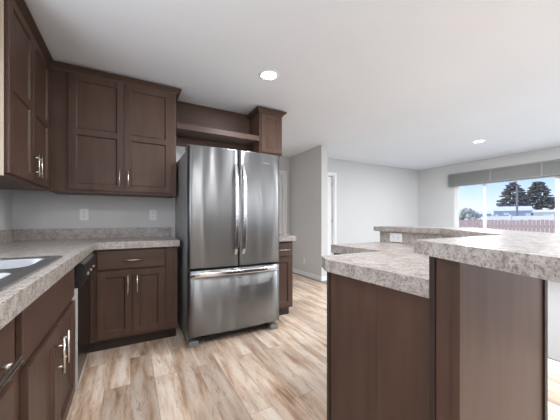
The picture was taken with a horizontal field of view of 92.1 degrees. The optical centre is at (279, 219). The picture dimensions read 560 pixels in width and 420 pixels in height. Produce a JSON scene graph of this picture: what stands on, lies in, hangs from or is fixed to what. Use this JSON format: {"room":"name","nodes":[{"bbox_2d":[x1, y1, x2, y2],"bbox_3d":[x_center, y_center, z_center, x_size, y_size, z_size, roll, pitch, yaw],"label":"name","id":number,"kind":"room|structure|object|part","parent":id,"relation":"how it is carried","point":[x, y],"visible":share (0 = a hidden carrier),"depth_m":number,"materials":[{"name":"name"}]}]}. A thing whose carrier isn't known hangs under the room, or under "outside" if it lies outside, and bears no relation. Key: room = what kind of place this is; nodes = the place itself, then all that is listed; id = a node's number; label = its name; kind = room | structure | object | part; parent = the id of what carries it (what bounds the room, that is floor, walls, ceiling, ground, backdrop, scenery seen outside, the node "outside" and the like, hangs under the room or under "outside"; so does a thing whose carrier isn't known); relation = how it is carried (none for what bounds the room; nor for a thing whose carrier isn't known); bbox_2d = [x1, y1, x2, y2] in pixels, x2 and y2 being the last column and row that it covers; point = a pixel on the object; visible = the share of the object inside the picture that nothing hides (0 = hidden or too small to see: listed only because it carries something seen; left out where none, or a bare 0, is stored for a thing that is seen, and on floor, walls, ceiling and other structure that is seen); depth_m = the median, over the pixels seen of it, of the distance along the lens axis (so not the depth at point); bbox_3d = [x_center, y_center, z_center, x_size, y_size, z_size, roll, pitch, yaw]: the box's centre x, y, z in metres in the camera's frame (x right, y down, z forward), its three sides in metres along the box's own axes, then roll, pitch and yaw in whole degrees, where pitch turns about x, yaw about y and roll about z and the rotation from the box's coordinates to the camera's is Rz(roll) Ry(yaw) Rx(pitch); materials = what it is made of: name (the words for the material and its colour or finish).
{"room":"kitchen","nodes":[
{"label":"kitchen","id":0,"kind":"room"},
{"bbox_2d":[0,189,11,229],"bbox_3d":[-0.857,-0.117,-0.486,0.120,2.475,6.820,0,0,-29],"label":"wall","id":1,"kind":"structure","parent":0,"point":[5,194],"depth_m":2.29,"materials":[{"name":"paint"}]},
{"bbox_2d":[0,0,53,190],"bbox_3d":[-1.841,-0.788,1.800,0.372,1.093,0.956,0,0,-29],"label":"upper cabinet","id":2,"kind":"object","parent":1,"relation":"attached to","point":[25,57],"visible":1,"depth_m":1.72,"materials":[{"name":"brown wood"}]},
{"bbox_3d":[-1.654,-0.776,1.407,0.313,1.068,0.004,0,0,-29],"label":"panel","id":3,"kind":"part","parent":2,"relation":"part of","materials":[{"name":"brown wood"}]},
{"bbox_3d":[-1.621,-0.771,1.688,0.019,1.018,0.425,0,0,-29],"label":"door","id":4,"kind":"part","parent":2,"relation":"part of","materials":[{"name":"brown wood"}]},
{"bbox_3d":[-1.836,-1.310,1.780,0.360,0.050,0.916,0,0,-29],"label":"crown molding","id":5,"kind":"part","parent":2,"relation":"part of","materials":[{"name":"brown wood"}]},
{"bbox_3d":[-1.692,-0.380,1.875,0.041,0.160,0.011,0,0,-29],"label":"handle","id":6,"kind":"part","parent":2,"relation":"part of","materials":[{"name":"silver metal"}]},
{"bbox_3d":[-1.728,-0.380,1.939,0.041,0.160,0.011,0,0,-29],"label":"handle","id":7,"kind":"part","parent":2,"relation":"part of","materials":[{"name":"silver metal"}]},
{"bbox_3d":[-1.829,-0.771,2.063,0.019,1.018,0.424,0,0,-29],"label":"door","id":8,"kind":"part","parent":2,"relation":"part of","materials":[{"name":"brown wood"}]},
{"bbox_2d":[0,227,170,242],"bbox_3d":[-1.107,0.139,1.460,1.325,0.102,2.928,0,0,-29],"label":"backsplash","id":9,"kind":"structure","parent":1,"relation":"attached to","point":[10,235],"depth_m":2.64,"materials":[{"name":"laminate"}]},
{"bbox_2d":[12,146,185,237],"bbox_3d":[-1.280,-0.117,3.109,2.625,2.475,0.120,0,0,-29],"label":"wall","id":10,"kind":"structure","parent":0,"point":[31,209],"depth_m":2.69,"materials":[{"name":"paint"}]},
{"bbox_2d":[79,209,87,219],"bbox_3d":[-1.939,-0.050,2.670,0.072,0.116,0.008,0,0,-29],"label":"wall outlet","id":11,"kind":"object","parent":10,"relation":"attached to","point":[83,213],"visible":1,"depth_m":2.67,"materials":[{"name":"white plastic"}]},
{"bbox_2d":[48,61,181,197],"bbox_3d":[-1.560,-0.788,2.661,1.065,1.093,0.388,0,0,-29],"label":"upper cabinet","id":12,"kind":"object","parent":10,"relation":"attached to","point":[110,134],"visible":0.99,"depth_m":2.50,"materials":[{"name":"brown wood"}]},
{"bbox_3d":[-1.655,-0.771,2.444,0.416,1.018,0.019,0,0,-29],"label":"door","id":13,"kind":"part","parent":12,"relation":"part of","materials":[{"name":"brown wood"}]},
{"bbox_3d":[-1.563,-1.310,2.667,1.065,0.050,0.375,0,0,-29],"label":"crown molding","id":14,"kind":"part","parent":12,"relation":"part of","materials":[{"name":"brown wood"}]},
{"bbox_3d":[-1.287,-0.771,2.647,0.416,1.018,0.019,0,0,-29],"label":"door","id":15,"kind":"part","parent":12,"relation":"part of","materials":[{"name":"brown wood"}]},
{"bbox_2d":[149,210,156,219],"bbox_3d":[-1.397,-0.050,2.970,0.072,0.116,0.008,0,0,-29],"label":"wall outlet","id":16,"kind":"object","parent":10,"relation":"attached to","point":[152,213],"visible":1,"depth_m":2.97,"materials":[{"name":"white plastic"}]},
{"bbox_2d":[176,101,258,150],"bbox_3d":[-0.737,-1.099,3.152,0.936,0.509,0.328,0,0,-29],"label":"shelf unit","id":17,"kind":"object","parent":10,"relation":"attached to","point":[200,125],"visible":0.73,"depth_m":3.19,"materials":[{"name":"brown wood"}]},
{"bbox_3d":[-0.732,-0.972,3.144,0.936,0.060,0.309,0,0,-29],"label":"shelf","id":18,"kind":"part","parent":17,"relation":"part of","materials":[{"name":"brown wood"}]},
{"bbox_2d":[246,106,286,156],"bbox_3d":[-0.179,-1.067,3.434,0.400,0.535,0.375,0,0,-29],"label":"upper cabinet","id":19,"kind":"object","parent":10,"relation":"attached to","point":[266,123],"visible":0.96,"depth_m":3.31,"materials":[{"name":"brown wood"}]},
{"bbox_3d":[-0.179,-1.310,3.434,0.400,0.050,0.375,0,0,-29],"label":"crown molding","id":20,"kind":"part","parent":19,"relation":"part of","materials":[{"name":"brown wood"}]},
{"bbox_3d":[-0.103,-1.045,3.304,0.278,0.460,0.019,0,0,-29],"label":"door","id":21,"kind":"part","parent":19,"relation":"part of","materials":[{"name":"brown wood"}]},
{"bbox_2d":[279,156,289,234],"bbox_3d":[-0.391,-0.117,5.603,1.590,2.475,0.120,0,0,-29],"label":"wall","id":22,"kind":"structure","parent":0,"point":[284,162],"depth_m":5.84,"materials":[{"name":"paint"}]},
{"bbox_2d":[279,175,281,233],"bbox_3d":[-0.310,0.082,5.612,0.816,2.060,0.122,0,0,-29],"label":"door","id":23,"kind":"structure","parent":22,"relation":"in","point":[280,177],"depth_m":5.81,"materials":[{"name":"white"}]},
{"bbox_2d":[279,170,286,234],"bbox_3d":[-0.321,0.037,5.632,1.010,2.165,0.138,0,0,-29],"label":"trim","id":24,"kind":"structure","parent":22,"relation":"attached to","point":[283,174],"depth_m":5.79,"materials":[{"name":"white"}]},
{"bbox_2d":[25,0,559,169],"bbox_3d":[1.912,-1.405,2.764,8.115,0.100,9.820,0,0,-29],"label":"ceiling","id":25,"kind":"structure","parent":0,"point":[406,84],"depth_m":2.30,"materials":[{"name":"paint"}]},
{"bbox_2d":[259,69,278,80],"bbox_3d":[-0.103,-1.351,2.534,0.196,0.009,0.196,0,0,-29],"label":"recessed light","id":26,"kind":"object","parent":25,"relation":"in","point":[268,74],"visible":1,"depth_m":2.53,"materials":[{"name":"white plastic"}]},
{"bbox_2d":[472,140,485,142],"bbox_3d":[3.436,-1.351,4.671,0.196,0.009,0.196,0,0,-29],"label":"recessed light","id":27,"kind":"object","parent":25,"relation":"in","point":[475,141],"visible":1,"depth_m":4.68,"materials":[{"name":"white plastic"}]},
{"bbox_2d":[290,145,327,280],"bbox_3d":[0.540,-0.117,5.406,0.153,2.475,1.128,0,0,-29],"label":"wall","id":28,"kind":"structure","parent":0,"point":[309,168],"depth_m":5.20,"materials":[{"name":"paint"}]},
{"bbox_2d":[66,274,559,419],"bbox_3d":[0.111,1.160,1.765,3.995,0.080,9.820,0,0,-29],"label":"floor","id":29,"kind":"structure","parent":0,"point":[263,373],"depth_m":1.93,"materials":[{"name":"wood"}]},
{"bbox_2d":[0,318,23,419],"bbox_3d":[-0.871,0.684,0.377,0.672,0.871,0.605,0,0,-29],"label":"base cabinet","id":30,"kind":"object","parent":29,"relation":"on","point":[8,365],"visible":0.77,"depth_m":0.71,"materials":[{"name":"brown wood"}]},
{"bbox_3d":[-0.624,0.578,0.516,0.019,0.245,0.557,0,0,-29],"label":"drawer","id":31,"kind":"part","parent":30,"relation":"part of","materials":[{"name":"brown wood"}]},
{"bbox_3d":[-0.624,0.344,0.516,0.019,0.152,0.557,0,0,-29],"label":"drawer","id":32,"kind":"part","parent":30,"relation":"part of","materials":[{"name":"brown wood"}]},
{"bbox_3d":[-0.597,0.365,0.529,0.044,0.016,0.385,0,0,-29],"label":"handle","id":33,"kind":"part","parent":30,"relation":"part of","materials":[{"name":"silver metal"}]},
{"bbox_2d":[9,268,74,419],"bbox_3d":[-1.246,0.684,1.049,0.669,0.871,0.927,0,0,-29],"label":"base cabinet","id":34,"kind":"object","parent":29,"relation":"on","point":[44,331],"visible":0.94,"depth_m":1.08,"materials":[{"name":"brown wood"}]},
{"bbox_3d":[-0.903,0.739,1.023,0.023,0.533,0.395,0,0,-29],"label":"door","id":35,"kind":"part","parent":34,"relation":"part of","materials":[{"name":"brown wood"}]},
{"bbox_3d":[-1.001,0.358,1.197,0.019,0.180,0.865,0,0,-29],"label":"false drawer","id":36,"kind":"part","parent":34,"relation":"part of","materials":[{"name":"brown wood"}]},
{"bbox_3d":[-0.951,0.590,1.165,0.042,0.150,0.012,0,0,-29],"label":"handle","id":37,"kind":"part","parent":34,"relation":"part of","materials":[{"name":"silver metal"}]},
{"bbox_3d":[-1.105,0.739,1.388,0.023,0.533,0.430,0,0,-29],"label":"door","id":38,"kind":"part","parent":34,"relation":"part of","materials":[{"name":"brown wood"}]},
{"bbox_3d":[-0.997,0.590,1.248,0.042,0.150,0.012,0,0,-29],"label":"handle","id":39,"kind":"part","parent":34,"relation":"part of","materials":[{"name":"silver metal"}]},
{"bbox_2d":[71,252,96,390],"bbox_3d":[-1.604,0.686,1.732,0.663,0.868,0.609,0,0,-29],"label":"dishwasher","id":40,"kind":"object","parent":29,"relation":"on","point":[83,270],"visible":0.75,"depth_m":1.74,"materials":[{"name":"black plastic"}]},
{"bbox_3d":[-1.371,0.710,1.867,0.028,0.590,0.595,0,0,-29],"label":"door","id":41,"kind":"part","parent":40,"relation":"part of","materials":[{"name":"grey metal"}]},
{"bbox_3d":[-1.350,0.332,1.875,0.073,0.153,0.605,0,0,-29],"label":"control panel","id":42,"kind":"part","parent":40,"relation":"part of","materials":[{"name":"black"}]},
{"bbox_2d":[88,246,176,352],"bbox_3d":[-1.649,0.684,2.442,1.293,0.871,0.670,0,0,-29],"label":"base cabinet","id":43,"kind":"object","parent":29,"relation":"on","point":[133,291],"visible":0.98,"depth_m":2.37,"materials":[{"name":"brown wood"}]},
{"bbox_2d":[0,227,179,329],"bbox_3d":[-1.107,0.168,1.460,1.325,0.160,2.928,0,0,-29],"label":"countertop","id":44,"kind":"structure","parent":43,"relation":"on","point":[73,245],"depth_m":1.97,"materials":[{"name":"laminate"}]},
{"bbox_2d":[0,256,61,290],"bbox_3d":[-1.153,0.272,0.889,0.555,0.176,0.843,0,0,-29],"label":"sink","id":45,"kind":"object","parent":44,"relation":"in","point":[12,270],"visible":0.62,"depth_m":1.08,"materials":[{"name":"silver metal"}]},
{"bbox_2d":[0,273,9,278],"bbox_3d":[-1.044,0.272,0.716,0.432,0.176,0.339,0,0,-29],"label":"basin","id":46,"kind":"object","parent":45,"relation":"in","point":[2,275],"depth_m":0.94,"materials":[{"name":"silver metal"}]},
{"bbox_2d":[0,259,42,268],"bbox_3d":[-1.242,0.272,1.073,0.432,0.176,0.334,0,0,-29],"label":"basin","id":47,"kind":"object","parent":45,"relation":"in","point":[4,263],"depth_m":1.26,"materials":[{"name":"silver metal"}]},
{"bbox_3d":[-1.403,0.718,2.299,0.256,0.561,0.019,0,0,-29],"label":"door","id":48,"kind":"part","parent":43,"relation":"part of","materials":[{"name":"brown wood"}]},
{"bbox_3d":[-1.306,0.562,2.320,0.010,0.165,0.042,0,0,-29],"label":"handle","id":49,"kind":"part","parent":43,"relation":"part of","materials":[{"name":"silver metal"}]},
{"bbox_3d":[-1.289,0.344,2.362,0.517,0.153,0.019,0,0,-29],"label":"drawer","id":50,"kind":"part","parent":43,"relation":"part of","materials":[{"name":"brown wood"}]},
{"bbox_3d":[-1.175,0.718,2.425,0.256,0.561,0.019,0,0,-29],"label":"door","id":51,"kind":"part","parent":43,"relation":"part of","materials":[{"name":"brown wood"}]},
{"bbox_2d":[175,144,278,347],"bbox_3d":[-0.568,0.228,2.850,0.896,1.785,0.904,0,0,-29],"label":"refrigerator","id":52,"kind":"object","parent":29,"relation":"on","point":[227,200],"visible":0.99,"depth_m":2.49,"materials":[{"name":"grey metal"}]},
{"bbox_3d":[-0.601,-0.109,2.448,0.449,1.078,0.089,0,0,-29],"label":"door","id":53,"kind":"part","parent":52,"relation":"part of","materials":[{"name":"silver metal"}]},
{"bbox_3d":[-0.405,0.737,2.557,0.896,0.577,0.089,0,0,-29],"label":"freezer drawer","id":54,"kind":"part","parent":52,"relation":"part of","materials":[{"name":"silver metal"}]},
{"bbox_3d":[-0.379,0.486,2.508,0.864,0.056,0.092,0,0,-29],"label":"handle","id":55,"kind":"part","parent":52,"relation":"part of","materials":[{"name":"silver metal"}]},
{"bbox_3d":[-0.396,-0.095,2.470,0.030,0.836,0.073,0,0,-29],"label":"handle","id":56,"kind":"part","parent":52,"relation":"part of","materials":[{"name":"silver metal"}]},
{"bbox_3d":[-0.330,-0.095,2.507,0.030,0.836,0.073,0,0,-29],"label":"handle","id":57,"kind":"part","parent":52,"relation":"part of","materials":[{"name":"silver metal"}]},
{"bbox_3d":[-0.206,-0.109,2.667,0.441,1.078,0.089,0,0,-29],"label":"door","id":58,"kind":"part","parent":52,"relation":"part of","materials":[{"name":"silver metal"}]},
{"bbox_2d":[275,241,292,314],"bbox_3d":[-0.106,0.684,3.321,0.295,0.871,0.628,0,0,-29],"label":"base cabinet","id":59,"kind":"object","parent":29,"relation":"on","point":[285,262],"visible":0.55,"depth_m":3.11,"materials":[{"name":"brown wood"}]},
{"bbox_3d":[0.023,0.718,3.089,0.265,0.561,0.019,0,0,-29],"label":"door","id":60,"kind":"part","parent":59,"relation":"part of","materials":[{"name":"brown wood"}]},
{"bbox_3d":[0.023,0.344,3.089,0.265,0.153,0.019,0,0,-29],"label":"drawer","id":61,"kind":"part","parent":59,"relation":"part of","materials":[{"name":"brown wood"}]},
{"bbox_2d":[279,234,295,241],"bbox_3d":[-0.105,0.168,3.332,0.323,0.160,0.626,0,0,-29],"label":"countertop","id":62,"kind":"structure","parent":59,"relation":"on","point":[281,237],"depth_m":3.09,"materials":[{"name":"laminate"}]},
{"bbox_2d":[327,272,428,419],"bbox_3d":[0.556,0.684,1.239,0.516,0.871,0.619,0,0,-29],"label":"base cabinet","id":63,"kind":"object","parent":29,"relation":"on","point":[378,336],"visible":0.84,"depth_m":1.05,"materials":[{"name":"brown wood"}]},
{"bbox_3d":[0.240,0.684,1.299,0.022,0.871,0.020,0,0,-29],"label":"corner trim","id":64,"kind":"part","parent":63,"relation":"part of","materials":[{"name":"brown wood"}]},
{"bbox_2d":[380,241,547,419],"bbox_3d":[0.911,0.610,1.547,0.498,1.020,1.760,0,0,15],"label":"panel","id":65,"kind":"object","parent":29,"relation":"on","point":[488,328],"depth_m":0.82,"materials":[{"name":"brown wood"}]},
{"bbox_2d":[380,231,454,243],"bbox_3d":[1.013,0.144,1.708,0.265,0.090,1.272,0,0,-1],"label":"backsplash","id":66,"kind":"structure","parent":65,"relation":"attached to","point":[408,238],"depth_m":2.08,"materials":[{"name":"laminate"}]},
{"bbox_3d":[0.467,0.610,0.823,0.017,1.020,0.018,0,0,-29],"label":"trim","id":67,"kind":"part","parent":65,"relation":"part of","materials":[{"name":"brown wood"}]},
{"bbox_3d":[0.485,0.610,0.794,0.006,1.020,0.052,0,0,-29],"label":"panel","id":68,"kind":"part","parent":65,"relation":"part of","materials":[{"name":"brown wood"}]},
{"bbox_3d":[0.503,0.610,0.762,0.025,1.020,0.022,0,0,-29],"label":"corner trim","id":69,"kind":"part","parent":65,"relation":"part of","materials":[{"name":"brown wood"}]},
{"bbox_2d":[374,226,559,282],"bbox_3d":[0.914,0.080,1.383,0.694,0.039,2.317,0,0,15],"label":"countertop","id":70,"kind":"structure","parent":65,"relation":"on","point":[526,253],"depth_m":0.65,"materials":[{"name":"laminate"}]},
{"bbox_3d":[0.758,0.610,0.899,0.554,1.020,0.007,0,0,-29],"label":"panel","id":71,"kind":"part","parent":65,"relation":"part of","materials":[{"name":"brown wood"}]},
{"bbox_3d":[1.014,0.610,1.036,0.026,1.020,0.014,0,0,-29],"label":"trim","id":72,"kind":"part","parent":65,"relation":"part of","materials":[{"name":"wood"}]},
{"bbox_2d":[328,158,417,243],"bbox_3d":[2.128,-0.117,6.599,3.780,2.475,0.120,0,0,-29],"label":"wall","id":73,"kind":"structure","parent":0,"point":[369,196],"depth_m":6.57,"materials":[{"name":"paint"}]},
{"bbox_2d":[328,176,331,254],"bbox_3d":[0.872,0.075,5.867,0.690,2.066,0.122,0,0,-29],"label":"door","id":74,"kind":"structure","parent":73,"relation":"in","point":[329,178],"depth_m":6.02,"materials":[{"name":"white wood"}]},
{"bbox_2d":[328,172,336,254],"bbox_3d":[0.859,0.040,5.886,0.850,2.160,0.138,0,0,-29],"label":"trim","id":75,"kind":"structure","parent":73,"relation":"attached to","point":[330,174],"depth_m":6.02,"materials":[{"name":"white wood"}]},
{"bbox_2d":[293,272,559,361],"bbox_3d":[3.659,1.157,3.732,4.120,0.086,9.820,0,0,-29],"label":"baseboard","id":76,"kind":"structure","parent":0,"point":[553,287],"depth_m":3.04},
{"bbox_2d":[418,146,559,226],"bbox_3d":[5.409,-0.117,4.702,0.120,2.475,9.820,0,0,-29],"label":"wall","id":77,"kind":"structure","parent":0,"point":[436,199],"depth_m":6.81,"materials":[{"name":"paint"}]},
{"bbox_2d":[448,159,559,186],"bbox_3d":[4.694,-0.960,5.752,0.111,0.290,2.114,0,0,-29],"label":"window valance","id":78,"kind":"object","parent":77,"relation":"attached to","point":[548,168],"visible":1,"depth_m":5.60,"materials":[{"name":"grey fabric"}]},
{"bbox_2d":[455,175,559,232],"bbox_3d":[4.784,-0.270,5.850,0.060,1.220,1.875,0,0,-29],"label":"window","id":79,"kind":"structure","parent":77,"relation":"attached to","point":[557,178],"depth_m":6.08,"materials":[{"name":"white plastic"}]},
{"label":"outside","id":80,"kind":"structure","parent":0,"visible":0},
{"bbox_3d":[75.059,1.920,98.774,212.930,0.200,220.000,0,0,-29],"label":"ground","id":81,"kind":"structure","parent":80,"visible":0},
{"bbox_2d":[459,208,487,227],"bbox_3d":[18.133,0.323,25.977,3.078,2.980,3.251,0,0,-29],"label":"bush","id":82,"kind":"object","parent":81,"relation":"on","point":[471,215],"visible":0.45,"depth_m":25.45,"materials":[{"name":"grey plant"}]},
{"bbox_2d":[476,211,491,215],"bbox_3d":[58.350,-0.330,77.800,8.908,4.300,7.184,0,0,-29],"label":"house","id":83,"kind":"structure","parent":81,"relation":"on","point":[489,213],"depth_m":75.20,"materials":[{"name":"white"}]},
{"bbox_2d":[459,220,554,232],"bbox_3d":[9.459,0.913,11.875,0.060,1.814,7.600,0,0,-29],"label":"picket fence","id":84,"kind":"object","parent":81,"relation":"on","point":[529,225],"visible":0.26,"depth_m":11.16,"materials":[{"name":"brown wood"}]},
{"bbox_2d":[464,214,554,232],"bbox_3d":[20.738,0.670,28.645,0.150,2.300,30.160,0,0,-29],"label":"vinyl fence","id":85,"kind":"object","parent":81,"relation":"on","point":[510,217],"visible":0.08,"depth_m":25.42,"materials":[{"name":"white plastic"}]},
{"bbox_2d":[492,206,532,215],"bbox_3d":[57.274,-0.705,66.655,9.896,5.050,9.679,0,0,-29],"label":"house","id":86,"kind":"structure","parent":81,"relation":"on","point":[510,210],"depth_m":64.41,"materials":[{"name":"blue"}]},
{"bbox_2d":[496,181,530,206],"bbox_3d":[77.551,-5.393,89.975,9.654,14.426,9.586,0,0,-29],"label":"pine tree","id":87,"kind":"object","parent":81,"relation":"on","point":[523,198],"visible":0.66,"depth_m":88.88,"materials":[{"name":"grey plant"}]},
{"bbox_2d":[516,185,517,215],"bbox_3d":[42.133,-2.130,48.000,0.340,7.900,0.340,0,0,-29],"label":"utility pole","id":88,"kind":"object","parent":81,"relation":"on","point":[516,185],"visible":0.66,"depth_m":47.90,"materials":[{"name":"grey wood"}]},
{"bbox_2d":[526,181,554,214],"bbox_3d":[91.977,-5.935,95.826,11.643,15.510,11.009,0,0,-29],"label":"pine tree","id":89,"kind":"object","parent":81,"relation":"on","point":[536,187],"visible":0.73,"depth_m":94.54,"materials":[{"name":"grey plant"}]},
{"bbox_2d":[532,209,554,215],"bbox_3d":[56.373,-0.130,56.477,8.954,3.900,7.223,0,0,-29],"label":"house","id":90,"kind":"structure","parent":81,"relation":"on","point":[535,212],"depth_m":54.92,"materials":[{"name":"beige"}]},
{"bbox_3d":[0.874,0.685,1.739,0.554,0.871,0.995,0,0,-29],"label":"cabinet","id":91,"kind":"object","parent":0,"visible":0},
{"bbox_2d":[322,231,454,297],"bbox_3d":[0.678,0.174,1.589,1.087,0.148,1.118,0,0,-29],"label":"countertop","id":92,"kind":"structure","parent":91,"relation":"on","point":[395,265],"depth_m":1.22,"materials":[{"name":"stone"}]},
{"bbox_2d":[390,233,402,241],"bbox_3d":[0.941,0.146,2.191,0.008,0.072,0.116,0,0,-29],"label":"wall outlet","id":93,"kind":"object","parent":92,"relation":"attached to","point":[394,237],"visible":1,"depth_m":2.19,"materials":[{"name":"white plastic"}]}
]}

